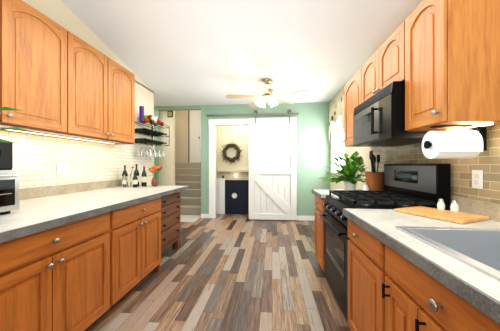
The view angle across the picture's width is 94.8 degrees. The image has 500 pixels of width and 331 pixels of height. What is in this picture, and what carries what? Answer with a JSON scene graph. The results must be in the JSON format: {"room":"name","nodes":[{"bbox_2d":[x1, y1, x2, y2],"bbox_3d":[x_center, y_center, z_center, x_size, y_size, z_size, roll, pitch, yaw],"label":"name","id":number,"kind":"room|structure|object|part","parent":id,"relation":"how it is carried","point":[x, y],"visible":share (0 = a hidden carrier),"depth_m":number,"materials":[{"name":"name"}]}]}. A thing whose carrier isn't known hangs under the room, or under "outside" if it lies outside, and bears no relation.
{"room":"kitchen","nodes":[
{"label":"kitchen","id":0,"kind":"room"},
{"bbox_2d":[0,0,153,188],"bbox_3d":[-2.246,-0.740,1.270,0.126,3.980,6.500,0,0,5],"label":"wall","id":1,"kind":"structure","parent":0,"point":[37,158],"depth_m":2.70,"materials":[{"name":"beige tile"}]},
{"bbox_2d":[0,0,75,135],"bbox_3d":[-1.979,-0.810,1.696,0.322,1.000,1.236,0,0,5],"label":"upper cabinet","id":2,"kind":"object","parent":1,"relation":"attached to","point":[56,79],"depth_m":1.94,"materials":[{"name":"brown wood"}]},
{"bbox_2d":[11,130,111,143],"bbox_3d":[-2.038,-0.298,2.028,0.040,0.001,2.450,0,0,5],"label":"under-cabinet light","id":3,"kind":"object","parent":2,"relation":"attached to","point":[57,136],"visible":1,"depth_m":2.36,"materials":[{"name":"white plastic"}]},
{"bbox_2d":[57,163,66,173],"bbox_3d":[-2.057,0.040,2.517,0.008,0.120,0.120,0,0,5],"label":"outlet","id":4,"kind":"object","parent":1,"relation":"attached to","point":[61,168],"visible":1,"depth_m":2.52,"materials":[{"name":"white plastic"}]},
{"bbox_2d":[60,36,134,143],"bbox_3d":[-1.877,-0.810,2.757,0.322,1.000,1.168,0,0,5],"label":"upper cabinet","id":5,"kind":"object","parent":1,"relation":"attached to","point":[105,89],"depth_m":2.70,"materials":[{"name":"brown wood"}]},
{"bbox_2d":[135,106,169,156],"bbox_3d":[-1.743,-0.562,4.105,0.341,0.836,0.650,0,0,5],"label":"wine rack","id":6,"kind":"object","parent":1,"relation":"attached to","point":[153,121],"visible":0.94,"depth_m":3.96,"materials":[{"name":"black metal"}]},
{"bbox_2d":[180,216,199,221],"bbox_3d":[-1.720,1.248,5.338,1.040,0.004,0.540,0,0,5],"label":"floor","id":7,"kind":"structure","parent":0,"point":[188,218],"depth_m":5.36,"materials":[{"name":"grey"}]},
{"bbox_2d":[188,110,200,162],"bbox_3d":[-2.072,-1.100,8.691,0.540,2.030,0.088,0,0,5],"label":"door","id":8,"kind":"structure","parent":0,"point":[194,135],"depth_m":8.70,"materials":[{"name":"white wood"}]},
{"bbox_2d":[216,126,216,177],"bbox_3d":[-0.898,-0.700,7.520,0.120,3.900,4.200,0,0,5],"label":"wall","id":9,"kind":"structure","parent":0,"point":[216,126],"depth_m":6.45,"materials":[{"name":"beige paint"}]},
{"bbox_2d":[87,214,350,330],"bbox_3d":[-0.772,1.275,3.740,5.150,0.050,11.700,0,0,5],"label":"floor","id":10,"kind":"structure","parent":0,"point":[228,274],"depth_m":2.39,"materials":[{"name":"brown wood"}]},
{"bbox_2d":[0,207,119,330],"bbox_3d":[-1.667,0.805,1.415,0.995,0.890,1.168,0,0,5],"label":"base cabinet","id":11,"kind":"object","parent":10,"relation":"on","point":[81,257],"depth_m":1.43,"materials":[{"name":"brown wood"}]},
{"bbox_2d":[0,187,187,242],"bbox_3d":[-1.603,0.340,2.002,1.011,0.040,3.180,0,0,5],"label":"countertop","id":12,"kind":"structure","parent":11,"relation":"on","point":[31,215],"depth_m":1.81,"materials":[{"name":"white stone"}]},
{"bbox_2d":[0,141,18,213],"bbox_3d":[-1.802,0.081,1.308,0.524,0.476,0.540,0,0,5],"label":"toaster oven","id":13,"kind":"object","parent":12,"relation":"on","point":[9,189],"visible":1,"depth_m":1.50,"materials":[{"name":"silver metal"}]},
{"bbox_2d":[0,107,29,142],"bbox_3d":[-1.376,-0.020,0.920,0.448,0.677,0.607,0,0,5],"label":"leafy plant","id":14,"kind":"object","parent":12,"relation":"on","point":[9,128],"visible":1,"depth_m":1.12,"materials":[{"name":"green plant"}]},
{"bbox_2d":[122,172,127,186],"bbox_3d":[-1.829,0.217,3.350,0.060,0.204,0.061,0,0,5],"label":"bottle","id":15,"kind":"object","parent":12,"relation":"on","point":[124,175],"depth_m":3.34,"materials":[{"name":"green"}]},
{"bbox_2d":[131,171,138,186],"bbox_3d":[-1.652,0.207,3.312,0.064,0.224,0.065,0,0,5],"label":"bottle","id":16,"kind":"object","parent":12,"relation":"on","point":[134,178],"depth_m":3.39,"materials":[{"name":"green"}]},
{"bbox_2d":[141,166,146,185],"bbox_3d":[-1.597,0.167,3.468,0.072,0.304,0.073,0,0,-22],"label":"bottle","id":17,"kind":"object","parent":12,"relation":"on","point":[143,176],"depth_m":3.45,"materials":[{"name":"green"}]},
{"bbox_2d":[148,166,161,186],"bbox_3d":[-1.407,0.163,3.440,0.196,0.312,0.177,0,0,5],"label":"flower vase","id":18,"kind":"object","parent":12,"relation":"on","point":[154,182],"visible":1,"depth_m":3.40,"materials":[{"name":"brown"}]},
{"bbox_2d":[120,195,163,300],"bbox_3d":[-1.581,0.805,2.309,0.995,0.890,0.944,0,0,5],"label":"base cabinet","id":19,"kind":"object","parent":10,"relation":"on","point":[140,224],"depth_m":2.26,"materials":[{"name":"brown wood"}]},
{"bbox_2d":[160,192,180,252],"bbox_3d":[-1.363,0.809,3.164,0.624,0.882,0.784,0,0,5],"label":"dresser","id":20,"kind":"object","parent":10,"relation":"on","point":[170,219],"visible":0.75,"depth_m":3.15,"materials":[{"name":"brown wood"}]},
{"bbox_2d":[175,162,200,214],"bbox_3d":[-1.880,0.585,7.257,1.775,1.330,2.890,0,0,5],"label":"stairs","id":21,"kind":"structure","parent":10,"relation":"on","point":[188,174],"depth_m":6.55,"materials":[{"name":"carpet"}]},
{"bbox_2d":[216,178,248,213],"bbox_3d":[-0.056,0.800,5.877,1.810,0.900,0.110,0,0,5],"label":"cabinet","id":22,"kind":"object","parent":10,"relation":"on","point":[226,203],"visible":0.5,"depth_m":5.87,"materials":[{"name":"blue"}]},
{"bbox_2d":[313,193,349,271],"bbox_3d":[1.185,0.805,2.711,0.742,0.890,0.496,0,0,5],"label":"base cabinet","id":23,"kind":"object","parent":10,"relation":"on","point":[319,209],"depth_m":2.66,"materials":[{"name":"brown wood"}]},
{"bbox_2d":[312,189,337,196],"bbox_3d":[1.176,0.340,2.722,0.762,0.040,0.516,0,0,5],"label":"countertop","id":24,"kind":"structure","parent":23,"relation":"on","point":[319,192],"depth_m":2.77,"materials":[{"name":"white stone"}]},
{"bbox_2d":[322,151,370,189],"bbox_3d":[1.185,0.069,2.919,0.617,0.499,0.484,0,0,5],"label":"potted plant","id":25,"kind":"object","parent":24,"relation":"on","point":[349,169],"visible":0.98,"depth_m":2.85,"materials":[{"name":"green plant"}]},
{"bbox_2d":[363,185,368,190],"bbox_3d":[1.265,0.269,2.511,0.064,0.101,0.062,0,0,5],"label":"jar","id":26,"kind":"object","parent":24,"relation":"on","point":[365,187],"visible":0.62,"depth_m":2.49,"materials":[{"name":"beige ceramic"}]},
{"bbox_2d":[365,151,383,190],"bbox_3d":[1.401,0.083,2.566,0.210,0.473,0.214,0,0,5],"label":"utensil basket","id":27,"kind":"object","parent":24,"relation":"on","point":[374,180],"visible":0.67,"depth_m":2.50,"materials":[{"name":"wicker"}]},
{"bbox_2d":[347,217,371,330],"bbox_3d":[1.054,0.805,1.344,0.742,0.890,0.635,0,0,5],"label":"base cabinet","id":28,"kind":"object","parent":10,"relation":"on","point":[360,242],"depth_m":1.45,"materials":[{"name":"brown wood"}]},
{"bbox_2d":[319,164,450,324],"bbox_3d":[1.084,0.620,2.066,0.765,1.260,0.792,0,0,5],"label":"gas range","id":29,"kind":"object","parent":10,"relation":"on","point":[414,185],"visible":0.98,"depth_m":1.90,"materials":[{"name":"black metal"}]},
{"bbox_2d":[372,233,499,330],"bbox_3d":[0.996,0.805,0.738,0.742,0.890,0.888,0,0,5],"label":"base cabinet","id":30,"kind":"object","parent":10,"relation":"on","point":[408,272],"depth_m":0.95,"materials":[{"name":"brown wood"}]},
{"bbox_2d":[344,209,499,320],"bbox_3d":[0.915,0.340,0.694,0.629,0.040,1.956,0,0,5],"label":"countertop","id":31,"kind":"structure","parent":30,"relation":"on","point":[481,286],"depth_m":0.85,"materials":[{"name":"white stone"}]},
{"bbox_2d":[394,206,488,223],"bbox_3d":[1.195,0.309,1.463,0.280,0.019,0.380,0,0,-23],"label":"cutting board","id":32,"kind":"object","parent":31,"relation":"on","point":[448,215],"visible":0.98,"depth_m":1.39,"materials":[{"name":"brown wood"}]},
{"bbox_2d":[437,198,444,209],"bbox_3d":[1.283,0.262,1.545,0.043,0.074,0.043,0,0,-10],"label":"salt","id":33,"kind":"object","parent":32,"relation":"on","point":[440,205],"depth_m":1.53,"materials":[{"name":"beige ceramic"}]},
{"bbox_2d":[450,200,458,211],"bbox_3d":[1.317,0.262,1.481,0.043,0.074,0.043,0,0,-10],"label":"salt","id":34,"kind":"object","parent":32,"relation":"on","point":[454,206],"depth_m":1.47,"materials":[{"name":"beige ceramic"}]},
{"bbox_2d":[408,229,499,272],"bbox_3d":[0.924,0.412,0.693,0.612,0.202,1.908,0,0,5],"label":"sink","id":35,"kind":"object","parent":31,"relation":"in","point":[429,233],"depth_m":1.10,"materials":[{"name":"grey metal"}]},
{"bbox_2d":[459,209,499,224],"bbox_3d":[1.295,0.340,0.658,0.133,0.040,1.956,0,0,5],"label":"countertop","id":36,"kind":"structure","parent":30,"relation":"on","point":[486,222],"depth_m":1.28,"materials":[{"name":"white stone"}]},
{"bbox_2d":[217,126,248,179],"bbox_3d":[0.563,-0.080,6.416,3.000,2.660,0.120,0,0,5],"label":"wall","id":37,"kind":"structure","parent":0,"point":[238,135],"depth_m":6.44,"materials":[{"name":"beige paint"}]},
{"bbox_2d":[220,139,242,161],"bbox_3d":[-0.522,-0.353,6.370,0.670,0.726,0.156,0,0,5],"label":"wreath","id":38,"kind":"object","parent":37,"relation":"attached to","point":[237,155],"visible":1,"depth_m":6.36,"materials":[{"name":"brown plant"}]},
{"bbox_2d":[217,170,248,171],"bbox_3d":[-0.007,0.160,6.329,1.780,0.060,0.159,0,0,5],"label":"shelf","id":39,"kind":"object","parent":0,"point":[232,170],"depth_m":6.29,"materials":[{"name":"beige wood"}]},
{"bbox_2d":[61,0,421,106],"bbox_3d":[-0.772,-2.100,3.740,5.150,1.380,11.700,0,0,5],"label":"ceiling","id":40,"kind":"structure","parent":0,"point":[187,52],"depth_m":2.90,"materials":[{"name":"white paint"}]},
{"bbox_2d":[225,79,306,107],"bbox_3d":[0.257,-1.220,3.892,1.329,0.436,1.324,0,0,5],"label":"ceiling fan","id":41,"kind":"object","parent":40,"relation":"hanging from","point":[264,88],"visible":1,"depth_m":3.85,"materials":[{"name":"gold metal"}]},
{"bbox_2d":[154,102,329,215],"bbox_3d":[-0.605,-0.700,5.492,5.150,3.900,0.220,0,0,5],"label":"wall","id":42,"kind":"structure","parent":0,"point":[313,153],"depth_m":5.27,"materials":[{"name":"green paint"}]},
{"bbox_2d":[157,110,158,184],"bbox_3d":[-2.686,-0.040,5.574,0.990,2.580,0.014,0,0,5],"label":"door frame","id":43,"kind":"structure","parent":42,"relation":"attached to","point":[157,110],"depth_m":5.53,"materials":[{"name":"white"}]},
{"bbox_2d":[168,111,172,116],"bbox_3d":[-1.949,-1.245,5.619,0.130,0.150,0.023,0,0,5],"label":"framed picture","id":44,"kind":"object","parent":42,"relation":"attached to","point":[170,113],"visible":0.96,"depth_m":5.61,"materials":[{"name":"brown"}]},
{"bbox_2d":[208,119,248,217],"bbox_3d":[-0.369,0.090,5.409,1.205,2.320,0.142,0,0,5],"label":"door frame","id":45,"kind":"structure","parent":42,"relation":"attached to","point":[213,123],"depth_m":5.39,"materials":[{"name":"white wood"}]},
{"bbox_2d":[207,109,298,219],"bbox_3d":[0.042,-0.010,5.269,2.120,2.489,0.100,0,0,5],"label":"barn door","id":46,"kind":"structure","parent":42,"relation":"in","point":[278,171],"depth_m":5.19,"materials":[{"name":"white wood"}]},
{"bbox_3d":[0.042,-1.100,5.269,2.120,0.309,0.100,0,0,5],"label":"barn door rail hardware","id":47,"kind":"part","parent":46,"relation":"part of","materials":[{"name":"silver metal"}]},
{"bbox_2d":[297,216,314,220],"bbox_3d":[0.997,1.200,5.222,1.570,0.100,0.014,0,0,5],"label":"baseboard","id":48,"kind":"structure","parent":42,"relation":"attached to","point":[311,218],"depth_m":5.19,"materials":[{"name":"white wood"}]},
{"bbox_2d":[330,123,499,203],"bbox_3d":[1.519,-0.080,1.472,0.156,2.660,7.620,0,0,5],"label":"wall","id":49,"kind":"structure","parent":0,"point":[487,162],"depth_m":1.59,"materials":[{"name":"beige tile"}]},
{"bbox_2d":[329,87,343,147],"bbox_3d":[1.700,-0.857,4.529,0.056,1.074,1.208,0,0,5],"label":"valance curtain","id":50,"kind":"object","parent":49,"relation":"attached to","point":[336,106],"visible":0.69,"depth_m":4.44,"materials":[{"name":"white fabric"}]},
{"bbox_2d":[330,116,346,174],"bbox_3d":[1.778,-0.460,4.531,0.142,1.340,1.040,0,0,5],"label":"window","id":51,"kind":"structure","parent":49,"relation":"in","point":[338,148],"depth_m":4.94,"materials":[{"name":"white glass"}]},
{"bbox_2d":[342,72,357,146],"bbox_3d":[1.385,-0.645,2.706,0.342,0.810,0.648,0,0,5],"label":"upper cabinet","id":52,"kind":"object","parent":49,"relation":"attached to","point":[351,88],"depth_m":2.83,"materials":[{"name":"brown wood"}]},
{"bbox_2d":[358,28,397,104],"bbox_3d":[1.322,-0.833,2.043,0.342,0.435,0.806,0,0,5],"label":"upper cabinet","id":53,"kind":"object","parent":49,"relation":"attached to","point":[380,70],"depth_m":2.02,"materials":[{"name":"brown wood"}]},
{"bbox_2d":[353,81,428,146],"bbox_3d":[1.258,-0.402,2.050,0.477,0.413,0.796,0,0,5],"label":"microwave","id":54,"kind":"object","parent":53,"relation":"attached to","point":[379,119],"visible":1,"depth_m":1.83,"materials":[{"name":"black metal"}]},
{"bbox_2d":[398,0,499,131],"bbox_3d":[1.268,-0.645,1.480,0.342,0.810,0.448,0,0,5],"label":"upper cabinet","id":55,"kind":"object","parent":49,"relation":"attached to","point":[441,58],"depth_m":1.27,"materials":[{"name":"brown wood"}]},
{"bbox_2d":[422,125,486,158],"bbox_3d":[1.246,-0.139,1.407,0.312,0.200,0.173,0,0,5],"label":"paper towel holder","id":56,"kind":"object","parent":55,"relation":"attached to","point":[469,143],"visible":1,"depth_m":1.35,"materials":[{"name":"black"}]},
{"bbox_2d":[446,123,493,130],"bbox_3d":[1.360,-0.233,1.440,0.050,0.010,0.287,0,0,5],"label":"under-cabinet light","id":57,"kind":"object","parent":55,"relation":"attached to","point":[481,124],"visible":0.64,"depth_m":1.36,"materials":[{"name":"white plastic"}]},
{"bbox_2d":[472,170,482,188],"bbox_3d":[1.432,0.090,1.450,0.007,0.116,0.072,0,0,5],"label":"outlet","id":58,"kind":"object","parent":49,"relation":"attached to","point":[477,179],"visible":1,"depth_m":1.45,"materials":[{"name":"white plastic"}]}
]}

